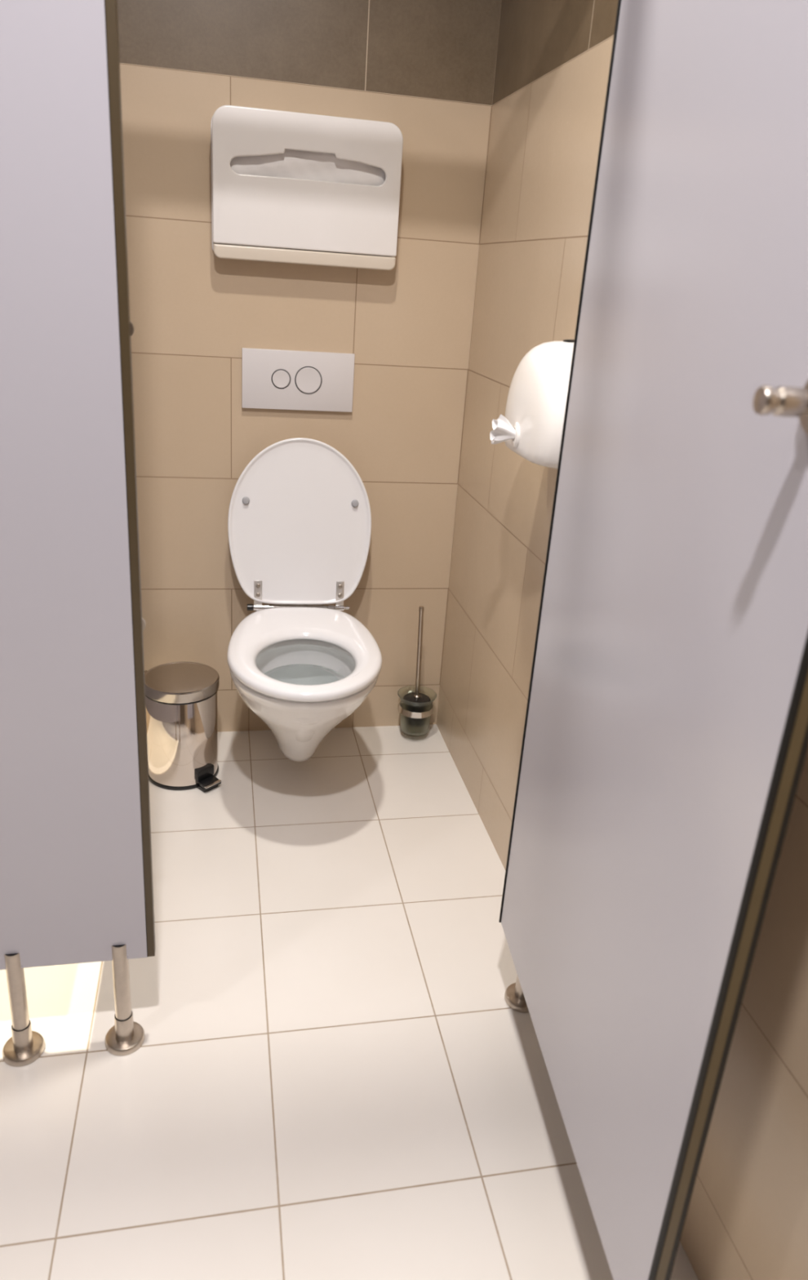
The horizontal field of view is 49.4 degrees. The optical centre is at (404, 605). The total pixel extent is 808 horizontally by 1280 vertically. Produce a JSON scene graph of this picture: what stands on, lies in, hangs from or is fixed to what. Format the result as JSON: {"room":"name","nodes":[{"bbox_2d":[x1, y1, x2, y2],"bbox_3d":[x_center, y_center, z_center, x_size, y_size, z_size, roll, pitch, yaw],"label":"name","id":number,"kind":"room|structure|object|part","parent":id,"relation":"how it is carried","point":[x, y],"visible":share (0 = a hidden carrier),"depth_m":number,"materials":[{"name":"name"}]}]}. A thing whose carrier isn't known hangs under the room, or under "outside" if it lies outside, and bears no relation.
{"room":"public restroom","nodes":[
{"label":"public restroom","id":0,"kind":"room"},
{"bbox_2d":[117,0,501,732],"bbox_3d":[-1.341,-0.878,1.897,3.296,2.620,0.100,0,21,-12],"label":"wall","id":1,"kind":"structure","parent":0,"point":[426,68],"depth_m":2.13,"materials":[{"name":"beige tile"}]},
{"bbox_2d":[241,347,355,412],"bbox_3d":[-0.263,-0.560,2.185,0.276,0.143,0.015,0,21,-12],"label":"flush plate","id":2,"kind":"object","parent":1,"relation":"attached to","point":[272,379],"visible":1,"depth_m":2.18,"materials":[{"name":"grey plastic"}]},
{"bbox_2d":[226,437,382,761],"bbox_3d":[-0.234,0.041,2.091,0.378,0.785,0.631,0,21,-10],"label":"toilet","id":3,"kind":"object","parent":1,"relation":"attached to","point":[300,515],"visible":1,"depth_m":2.22,"materials":[{"name":"white ceramic"}]},
{"bbox_3d":[-0.265,-0.214,2.250,0.366,0.426,0.073,0,21,-10],"label":"lid","id":4,"kind":"part","parent":3,"relation":"part of","materials":[{"name":"white plastic"}]},
{"bbox_3d":[-0.272,0.004,2.296,0.260,0.016,0.016,0,21,-10],"label":"hinge rod","id":5,"kind":"part","parent":3,"relation":"part of","materials":[{"name":"silver metal"}]},
{"bbox_3d":[-0.255,0.250,2.177,0.345,0.331,0.608,0,21,-10],"label":"bowl","id":6,"kind":"part","parent":3,"relation":"part of","materials":[{"name":"white ceramic"}]},
{"bbox_3d":[-0.232,0.100,2.051,0.353,0.023,0.507,0,21,-10],"label":"seat","id":7,"kind":"part","parent":3,"relation":"part of","materials":[{"name":"white plastic"}]},
{"bbox_2d":[210,105,403,270],"bbox_3d":[-0.223,-0.953,2.018,0.431,0.314,0.056,0,21,-12],"label":"dispenser","id":8,"kind":"object","parent":1,"relation":"attached to","point":[257,218],"visible":1,"depth_m":1.99,"materials":[{"name":"white plastic"}]},
{"bbox_2d":[213,244,395,270],"bbox_3d":[-0.232,-0.820,2.067,0.423,0.030,0.056,0,21,-12],"label":"ledge","id":9,"kind":"object","parent":8,"relation":"on","point":[322,255],"depth_m":2.04,"materials":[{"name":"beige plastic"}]},
{"bbox_2d":[230,149,386,186],"bbox_3d":[-0.221,-0.958,2.012,0.404,0.240,0.026,0,21,-12],"label":"cover","id":10,"kind":"object","parent":8,"relation":"in","point":[296,164],"visible":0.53,"depth_m":1.99,"materials":[{"name":"white paper"}]},
{"bbox_2d":[0,724,698,1279],"bbox_3d":[-1.008,1.178,0.363,3.296,0.100,4.500,0,21,-12],"label":"floor","id":11,"kind":"structure","parent":0,"point":[333,1075],"depth_m":1.46,"materials":[{"name":"beige tile"}]},
{"bbox_2d":[2,952,44,1066],"bbox_3d":[-0.625,0.642,1.423,0.065,0.209,0.065,0,21,-12],"label":"partition leg","id":12,"kind":"object","parent":11,"relation":"on","point":[25,1046],"visible":0.98,"depth_m":1.43,"materials":[{"name":"silver metal"}]},
{"bbox_2d":[104,944,144,1055],"bbox_3d":[-0.467,0.641,1.456,0.065,0.209,0.065,0,21,-12],"label":"partition leg","id":13,"kind":"object","parent":11,"relation":"on","point":[126,1037],"visible":0.98,"depth_m":1.46,"materials":[{"name":"metal"}]},
{"bbox_2d":[0,0,155,969],"bbox_3d":[-0.889,-0.278,1.015,1.112,1.822,0.024,0,21,-12],"label":"partition panel","id":14,"kind":"object","parent":13,"relation":"on","point":[76,866],"visible":1,"depth_m":1.16,"materials":[{"name":"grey laminate"}]},
{"bbox_2d":[144,661,222,792],"bbox_3d":[-0.567,0.308,2.232,0.200,0.274,0.211,0,21,-12],"label":"pedal bin","id":15,"kind":"object","parent":11,"relation":"on","point":[181,697],"visible":0.93,"depth_m":2.18,"materials":[{"name":"silver metal"}]},
{"bbox_3d":[-0.559,0.189,2.200,0.188,0.029,0.188,0,21,-12],"label":"lid","id":16,"kind":"part","parent":15,"relation":"part of","materials":[{"name":"metal"}]},
{"bbox_3d":[-0.480,0.448,2.209,0.007,0.003,0.048,20,26,36],"label":"pedal trim","id":17,"kind":"part","parent":15,"relation":"part of","materials":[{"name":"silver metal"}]},
{"bbox_2d":[397,605,436,736],"bbox_3d":[0.042,0.180,2.479,0.112,0.385,0.122,0,21,-12],"label":"toilet brush","id":18,"kind":"object","parent":11,"relation":"on","point":[415,704],"visible":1,"depth_m":2.49,"materials":[{"name":"silver glass"}]},
{"bbox_3d":[0.037,0.264,2.505,0.079,0.011,0.079,0,21,-12],"label":"brush lid","id":19,"kind":"part","parent":18,"relation":"part of","materials":[{"name":"black plastic"}]},
{"bbox_3d":[0.043,0.133,2.456,0.023,0.282,0.017,0,21,-12],"label":"handle","id":20,"kind":"part","parent":18,"relation":"part of","materials":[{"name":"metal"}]},
{"bbox_2d":[504,974,528,1013],"bbox_3d":[0.227,0.636,1.601,0.065,0.209,0.065,0,21,-12],"label":"partition leg","id":21,"kind":"object","parent":11,"relation":"on","point":[514,997],"visible":0.18,"depth_m":1.62,"materials":[{"name":"silver metal"}]},
{"bbox_2d":[397,685,436,736],"bbox_3d":[0.034,0.306,2.521,0.112,0.118,0.112,0,21,-12],"label":"glass cup","id":22,"kind":"object","parent":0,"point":[415,706],"depth_m":2.49,"materials":[{"name":"clear glass"}]},
{"bbox_2d":[436,0,807,1279],"bbox_3d":[0.657,-0.085,0.167,0.100,2.620,4.400,0,21,-12],"label":"wall","id":23,"kind":"structure","parent":0,"point":[747,1218],"depth_m":1.75,"materials":[{"name":"beige tile"}]},
{"bbox_2d":[504,339,574,468],"bbox_3d":[0.257,-0.344,1.518,0.128,0.227,0.288,0,21,-12],"label":"dispenser","id":24,"kind":"object","parent":23,"relation":"attached to","point":[536,400],"visible":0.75,"depth_m":1.44,"materials":[{"name":"white plastic"}]},
{"bbox_2d":[489,413,515,444],"bbox_3d":[0.171,-0.304,1.520,0.047,0.054,0.037,10,21,15],"label":"tissue paper","id":25,"kind":"object","parent":24,"relation":"attached to","point":[503,430],"visible":1,"depth_m":1.52,"materials":[{"name":"white paper"}]},
{"bbox_3d":[0.319,-0.284,1.261,0.106,1.822,0.014,0,21,-12],"label":"panel","id":26,"kind":"object","parent":23,"relation":"attached to","visible":0},
{"bbox_2d":[498,0,807,1279],"bbox_3d":[0.261,-0.169,0.946,0.078,1.822,0.679,2,21,-7],"label":"door","id":27,"kind":"structure","parent":26,"relation":"attached to","point":[664,745],"depth_m":0.90,"materials":[{"name":"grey laminate"}]},
{"bbox_3d":[0.285,-0.148,0.640,0.055,0.047,0.047,0,21,-12],"label":"door knob","id":28,"kind":"part","parent":27,"relation":"part of","materials":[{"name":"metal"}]}
]}

